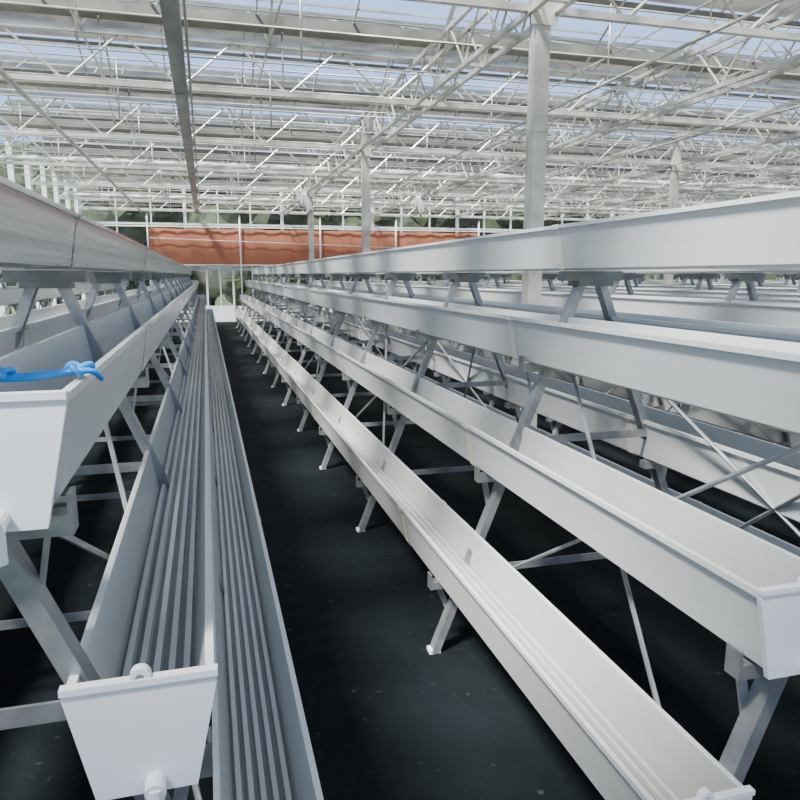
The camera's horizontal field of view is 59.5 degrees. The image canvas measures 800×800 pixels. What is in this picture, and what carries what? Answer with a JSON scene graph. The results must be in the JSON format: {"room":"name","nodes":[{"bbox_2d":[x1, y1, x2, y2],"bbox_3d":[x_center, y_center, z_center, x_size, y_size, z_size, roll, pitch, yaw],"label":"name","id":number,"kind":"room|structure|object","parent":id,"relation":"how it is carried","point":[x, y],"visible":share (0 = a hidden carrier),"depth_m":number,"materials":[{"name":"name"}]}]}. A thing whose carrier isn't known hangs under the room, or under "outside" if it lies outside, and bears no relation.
{"room":"greenhouse","nodes":[
{"label":"greenhouse","id":0,"kind":"room"},
{"bbox_2d":[0,128,86,315],"bbox_3d":[-5.899,-2.310,7.956,0.120,4.650,27.010,-3,10,-15],"label":"wall","id":1,"kind":"structure","parent":0,"point":[11,174],"depth_m":15.01,"materials":[{"name":"white metal"}]},
{"bbox_2d":[159,0,200,214],"bbox_3d":[-2.632,-3.435,8.602,0.202,0.140,26.890,-3,10,-15],"label":"overhead beam","id":2,"kind":"structure","parent":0,"point":[170,9],"depth_m":6.62,"materials":[{"name":"grey metal"}]},
{"bbox_2d":[77,187,667,220],"bbox_3d":[1.494,-6.386,23.176,22.458,0.675,0.050,-3,10,-15],"label":"roof truss","id":3,"kind":"object","parent":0,"point":[116,208],"depth_m":21.85,"materials":[{"name":"white metal"}]},
{"bbox_2d":[78,182,696,321],"bbox_3d":[1.396,-4.863,23.736,22.495,4.130,0.120,-3,10,-15],"label":"wall","id":4,"kind":"structure","parent":0,"point":[185,223],"depth_m":22.25,"materials":[{"name":"white paint"}]},
{"bbox_2d":[205,266,235,321],"bbox_3d":[-5.620,-3.321,21.952,0.860,1.720,0.060,-3,10,-15],"label":"door","id":5,"kind":"structure","parent":4,"relation":"in","point":[221,313],"depth_m":22.01,"materials":[{"name":"white paint"}]},
{"bbox_2d":[56,173,728,213],"bbox_3d":[2.271,-5.888,20.384,22.458,0.675,0.050,-3,10,-15],"label":"roof truss","id":6,"kind":"object","parent":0,"point":[78,198],"depth_m":18.97,"materials":[{"name":"white metal"}]},
{"bbox_2d":[30,153,755,204],"bbox_3d":[3.049,-5.389,17.593,22.458,0.675,0.050,-3,10,-15],"label":"roof truss","id":7,"kind":"object","parent":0,"point":[32,183],"depth_m":16.19,"materials":[{"name":"white metal"}]},
{"bbox_2d":[0,320,799,799],"bbox_3d":[4.974,-0.528,11.345,22.650,0.050,27.090,-3,10,-15],"label":"floor","id":8,"kind":"structure","parent":0,"point":[387,718],"depth_m":2.88,"materials":[{"name":"fabric"}]},
{"bbox_2d":[0,268,128,315],"bbox_3d":[-5.199,-1.159,10.026,1.292,1.668,20.300,-3,10,-15],"label":"rack","id":9,"kind":"object","parent":8,"relation":"on","point":[10,296],"visible":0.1,"depth_m":9.51,"materials":[{"name":"metal"}]},
{"bbox_2d":[0,175,323,799],"bbox_3d":[-3.386,-1.246,10.515,1.292,1.668,20.300,-3,10,-15],"label":"rack","id":10,"kind":"object","parent":8,"relation":"on","point":[185,622],"visible":1,"depth_m":1.62,"materials":[{"name":"metal"}]},
{"bbox_2d":[0,361,103,381],"bbox_3d":[-0.678,-0.032,1.013,0.459,0.034,0.052,-3,10,-15],"label":"rope","id":11,"kind":"object","parent":10,"relation":"on","point":[8,374],"visible":1,"depth_m":1.05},
{"bbox_2d":[306,175,314,321],"bbox_3d":[-2.083,-3.431,16.513,0.220,3.850,0.220,-3,10,-15],"label":"support column","id":12,"kind":"structure","parent":8,"relation":"on","point":[311,194],"depth_m":16.36,"materials":[{"name":"metal"}]},
{"bbox_2d":[360,113,372,348],"bbox_3d":[-0.528,-2.434,10.931,0.220,3.850,0.220,-3,10,-15],"label":"support column","id":13,"kind":"structure","parent":8,"relation":"on","point":[365,154],"depth_m":10.75,"materials":[{"name":"metal"}]},
{"bbox_2d":[234,190,799,799],"bbox_3d":[-1.578,-1.334,11.004,1.292,1.668,20.300,-3,10,-15],"label":"rack","id":14,"kind":"object","parent":8,"relation":"on","point":[738,580],"visible":1,"depth_m":2.26,"materials":[{"name":"metal"}]},
{"bbox_2d":[520,0,557,426],"bbox_3d":[1.027,-1.438,5.349,0.220,3.850,0.220,-3,10,-15],"label":"support column","id":15,"kind":"structure","parent":8,"relation":"on","point":[541,21],"depth_m":5.21,"materials":[{"name":"metal"}]},
{"bbox_2d":[306,268,799,480],"bbox_3d":[0.235,-1.421,11.493,1.292,1.668,20.300,-3,10,-15],"label":"gutter","id":16,"kind":"object","parent":8,"relation":"on","point":[751,310],"visible":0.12,"depth_m":5.28,"materials":[{"name":"paint"}]},
{"bbox_2d":[371,272,799,433],"bbox_3d":[2.048,-1.508,11.983,1.292,1.668,20.300,-3,10,-15],"label":"rack","id":17,"kind":"object","parent":8,"relation":"on","point":[784,295],"visible":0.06,"depth_m":7.56,"materials":[{"name":"metal"}]},
{"bbox_2d":[429,273,797,290],"bbox_3d":[3.861,-1.596,12.472,1.292,1.668,20.300,-3,10,-15],"label":"rack","id":18,"kind":"object","parent":8,"relation":"on","point":[686,276],"visible":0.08,"depth_m":10.55,"materials":[{"name":"metal"}]},
{"bbox_2d":[485,274,798,286],"bbox_3d":[5.674,-1.683,12.961,1.292,1.668,20.300,-3,10,-15],"label":"rack","id":19,"kind":"object","parent":8,"relation":"on","point":[787,276],"visible":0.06,"depth_m":12.33,"materials":[{"name":"metal"}]},
{"bbox_2d":[543,274,798,284],"bbox_3d":[7.487,-1.771,13.451,1.292,1.668,20.300,-3,10,-15],"label":"rack","id":20,"kind":"object","parent":8,"relation":"on","point":[717,275],"visible":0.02,"depth_m":15.05,"materials":[{"name":"metal"}]},
{"bbox_2d":[663,132,682,284],"bbox_3d":[4.776,-2.690,12.363,0.220,3.850,0.220,-3,10,-15],"label":"support column","id":21,"kind":"structure","parent":8,"relation":"on","point":[676,154],"depth_m":12.13,"materials":[{"name":"metal"}]},
{"bbox_2d":[703,190,715,280],"bbox_3d":[8.525,-3.943,19.377,0.220,3.850,0.220,-3,10,-15],"label":"support column","id":22,"kind":"structure","parent":8,"relation":"on","point":[711,196],"depth_m":19.05,"materials":[{"name":"metal"}]},
{"bbox_2d":[622,274,799,282],"bbox_3d":[9.300,-1.858,13.940,1.292,1.668,20.300,-3,10,-15],"label":"rack","id":23,"kind":"object","parent":8,"relation":"on","point":[781,276],"visible":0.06,"depth_m":16.97,"materials":[{"name":"metal"}]},
{"bbox_2d":[645,274,799,281],"bbox_3d":[11.113,-1.945,14.430,1.292,1.668,20.300,-3,10,-15],"label":"rack","id":24,"kind":"object","parent":8,"relation":"on","point":[645,274],"visible":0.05,"depth_m":20.11,"materials":[{"name":"metal"}]},
{"bbox_2d":[687,275,797,280],"bbox_3d":[12.927,-2.033,14.919,1.292,1.668,20.300,-3,10,-15],"label":"rack","id":25,"kind":"object","parent":8,"relation":"on","point":[719,275],"visible":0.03,"depth_m":20.75,"materials":[{"name":"metal"}]},
{"bbox_2d":[0,0,799,207],"bbox_3d":[5.005,-4.717,10.464,22.459,0.871,26.560,-3,10,-15],"label":"roof","id":26,"kind":"structure","parent":0,"point":[131,6],"depth_m":10.51,"materials":[{"name":"clear glass"}]},
{"bbox_2d":[297,193,313,214],"bbox_3d":[-2.182,-4.522,16.226,0.400,0.544,0.101,-3,10,-15],"label":"fan","id":27,"kind":"object","parent":26,"relation":"hanging from","point":[303,200],"visible":1,"depth_m":16.20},
{"bbox_2d":[0,0,799,220],"bbox_3d":[4.950,-4.171,10.781,22.350,0.738,27.267,-3,10,-15],"label":"roof frame","id":28,"kind":"object","parent":26,"relation":"hanging from","point":[17,88],"visible":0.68,"depth_m":10.14,"materials":[{"name":"white metal"}]},
{"bbox_2d":[103,214,308,293],"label":"curtain","id":29,"kind":"object","parent":28,"relation":"hanging from","point":[220,247],"depth_m":21.72,"materials":[{"name":"fabric"}]},
{"bbox_2d":[314,217,361,258],"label":"curtain","id":30,"kind":"object","parent":28,"relation":"hanging from","point":[327,244],"depth_m":22.56,"materials":[{"name":"fabric"}]},
{"bbox_2d":[63,192,665,211],"bbox_3d":[2.254,-5.692,20.499,22.250,0.118,0.099,-3,10,-15],"label":"screen","id":31,"kind":"object","parent":28,"relation":"hanging from","point":[69,194],"visible":0.61,"depth_m":19.06,"materials":[{"name":"metal"}]},
{"bbox_2d":[0,155,799,190],"bbox_3d":[3.809,-4.695,14.917,22.250,0.117,0.098,-3,10,-15],"label":"roof truss","id":32,"kind":"object","parent":28,"relation":"hanging from","point":[273,167],"visible":0.77,"depth_m":13.45,"materials":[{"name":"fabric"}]},
{"bbox_2d":[370,219,503,250],"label":"curtain","id":33,"kind":"object","parent":28,"relation":"hanging from","point":[378,240],"depth_m":23.17,"materials":[{"name":"fabric"}]},
{"bbox_2d":[370,1,799,216],"bbox_3d":[2.516,-3.911,9.954,0.220,0.480,26.925,-3,10,-15],"label":"roof truss","id":34,"kind":"object","parent":26,"relation":"attached to","point":[791,63],"visible":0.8,"depth_m":8.23,"materials":[{"name":"metal"}]},
{"bbox_2d":[411,196,426,218],"bbox_3d":[0.470,-4.653,16.940,0.400,0.538,0.103,-3,10,-15],"label":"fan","id":35,"kind":"object","parent":34,"relation":"hanging from","point":[417,202],"visible":1,"depth_m":16.91,"materials":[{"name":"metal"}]},
{"bbox_2d":[520,145,799,219],"bbox_3d":[7.820,-4.166,11.386,0.220,0.480,26.925,-3,10,-15],"label":"roof truss","id":36,"kind":"object","parent":26,"relation":"attached to","point":[792,148],"visible":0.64,"depth_m":15.60,"materials":[{"name":"metal"}]},
{"bbox_2d":[0,0,799,192],"bbox_3d":[4.996,-4.852,10.490,22.450,0.605,26.460,-3,10,-15],"label":"ceiling","id":37,"kind":"structure","parent":0,"point":[746,6],"depth_m":11.23,"materials":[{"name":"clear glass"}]},
{"bbox_2d":[0,19,799,130],"bbox_3d":[5.381,-3.894,9.220,22.458,0.675,0.050,-3,10,-15],"label":"roof truss","id":38,"kind":"object","parent":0,"point":[4,23],"depth_m":7.58,"materials":[{"name":"white metal"}]},
{"bbox_2d":[0,91,799,170],"bbox_3d":[4.604,-4.392,12.011,22.458,0.675,0.050,-3,10,-15],"label":"roof truss","id":39,"kind":"object","parent":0,"point":[8,131],"depth_m":10.50,"materials":[{"name":"white metal"}]},
{"bbox_2d":[0,125,799,192],"bbox_3d":[3.826,-4.891,14.802,22.458,0.675,0.050,-3,10,-15],"label":"roof truss","id":40,"kind":"object","parent":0,"point":[123,166],"depth_m":13.39,"materials":[{"name":"white metal"}]},
{"bbox_2d":[279,0,576,214],"bbox_3d":[-0.136,-3.783,9.238,0.220,0.480,26.925,-3,10,-15],"label":"roof truss","id":41,"kind":"object","parent":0,"point":[504,32],"depth_m":7.32,"materials":[{"name":"white metal"}]},
{"bbox_2d":[403,0,799,41],"bbox_3d":[6.159,-3.395,6.429,22.458,0.675,0.050,-3,10,-15],"label":"roof truss","id":42,"kind":"object","parent":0,"point":[499,5],"depth_m":5.29,"materials":[{"name":"white metal"}]},
{"bbox_2d":[445,99,799,218],"bbox_3d":[5.168,-4.039,10.670,0.220,0.480,26.925,-3,10,-15],"label":"roof truss","id":43,"kind":"object","parent":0,"point":[773,141],"depth_m":12.16,"materials":[{"name":"white metal"}]},
{"bbox_2d":[600,174,799,218],"bbox_3d":[10.473,-4.294,12.102,0.220,0.480,26.925,-3,10,-15],"label":"roof truss","id":44,"kind":"object","parent":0,"point":[797,175],"depth_m":19.37,"materials":[{"name":"white metal"}]},
{"label":"outside","id":45,"kind":"structure","parent":0,"visible":0},
{"bbox_2d":[11,294,235,313],"bbox_3d":[3.032,-3.049,26.633,140.000,0.340,130.000,-3,10,-15],"label":"ground","id":46,"kind":"structure","parent":45,"point":[225,302],"depth_m":37.68,"materials":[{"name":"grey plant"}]},
{"bbox_2d":[0,143,47,313],"bbox_3d":[-13.977,-5.982,25.152,4.604,6.034,4.847,-6,12,-31],"label":"tree","id":47,"kind":"object","parent":46,"relation":"on","point":[19,178],"visible":0.02,"depth_m":23.80,"materials":[{"name":"green plant"}]},
{"bbox_2d":[17,143,62,308],"bbox_3d":[-12.849,-6.438,26.448,5.412,6.476,4.982,-3,10,-15],"label":"tree","id":48,"kind":"object","parent":46,"relation":"on","point":[27,144],"visible":0.02,"depth_m":25.73,"materials":[{"name":"green plant"}]},
{"bbox_2d":[34,154,178,299],"bbox_3d":[-10.249,-6.167,24.830,5.147,6.513,4.945,-3,10,-15],"label":"tree","id":49,"kind":"object","parent":46,"relation":"on","point":[138,234],"visible":0.2,"depth_m":23.14,"materials":[{"name":"green plant"}]},
{"bbox_2d":[126,175,219,305],"bbox_3d":[-9.210,-6.048,26.348,5.065,5.744,5.072,-3,10,-15],"label":"tree","id":50,"kind":"object","parent":46,"relation":"on","point":[213,283],"visible":0.1,"depth_m":24.88,"materials":[{"name":"green plant"}]},
{"bbox_2d":[174,177,222,305],"bbox_3d":[-7.593,-6.801,27.834,5.654,6.704,4.631,-3,10,-15],"label":"tree","id":51,"kind":"object","parent":46,"relation":"on","point":[218,294],"visible":0.02,"depth_m":28.39,"materials":[{"name":"green plant"}]},
{"bbox_2d":[178,177,327,305],"bbox_3d":[-5.204,-6.646,26.271,6.151,6.949,4.658,-3,10,-15],"label":"tree","id":52,"kind":"object","parent":46,"relation":"on","point":[205,217],"visible":0.24,"depth_m":24.51,"materials":[{"name":"green plant"}]},
{"bbox_2d":[300,182,344,304],"bbox_3d":[-3.979,-6.527,27.992,5.171,6.109,4.724,-3,10,-15],"label":"tree","id":53,"kind":"object","parent":46,"relation":"on","point":[333,220],"visible":0.05,"depth_m":25.95,"materials":[{"name":"green plant"}]},
{"bbox_2d":[333,182,474,281],"bbox_3d":[-0.016,-6.790,27.570,5.925,6.776,3.821,0,10,-1],"label":"tree","id":54,"kind":"object","parent":46,"relation":"on","point":[379,221],"visible":0.12,"depth_m":25.97,"materials":[{"name":"green plant"}]},
{"bbox_2d":[469,187,483,235],"bbox_3d":[1.330,-6.560,29.293,5.390,5.718,4.462,-3,10,-15],"label":"tree","id":55,"kind":"object","parent":46,"relation":"on","point":[473,223],"visible":0.02,"depth_m":27.41,"materials":[{"name":"green plant"}]},
{"bbox_2d":[479,188,583,280],"bbox_3d":[5.350,-6.849,28.808,5.715,6.456,4.986,-3,10,-15],"label":"tree","id":56,"kind":"object","parent":46,"relation":"on","point":[489,223],"visible":0.09,"depth_m":27.06,"materials":[{"name":"green plant"}]},
{"bbox_2d":[570,203,589,222],"bbox_3d":[6.502,-7.128,30.698,5.375,6.341,4.581,0,10,-1],"label":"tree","id":57,"kind":"object","parent":46,"relation":"on","point":[589,203],"visible":0.02,"depth_m":29.68,"materials":[{"name":"green plant"}]},
{"bbox_2d":[585,192,689,279],"bbox_3d":[10.544,-6.728,30.065,5.914,5.776,4.540,-3,10,-15],"label":"tree","id":58,"kind":"object","parent":46,"relation":"on","point":[650,276],"visible":0.04,"depth_m":28.32,"materials":[{"name":"green plant"}]},
{"bbox_2d":[667,195,725,279],"bbox_3d":[11.712,-7.562,31.805,6.049,6.807,4.830,-3,10,-15],"label":"tree","id":59,"kind":"object","parent":46,"relation":"on","point":[681,195],"visible":0.02,"depth_m":29.76,"materials":[{"name":"green plant"}]},
{"bbox_2d":[712,183,797,279],"bbox_3d":[15.669,-7.290,31.850,6.010,6.255,4.313,4,11,21],"label":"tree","id":60,"kind":"object","parent":46,"relation":"on","point":[768,276],"visible":0.02,"depth_m":29.86,"materials":[{"name":"green plant"}]}
]}

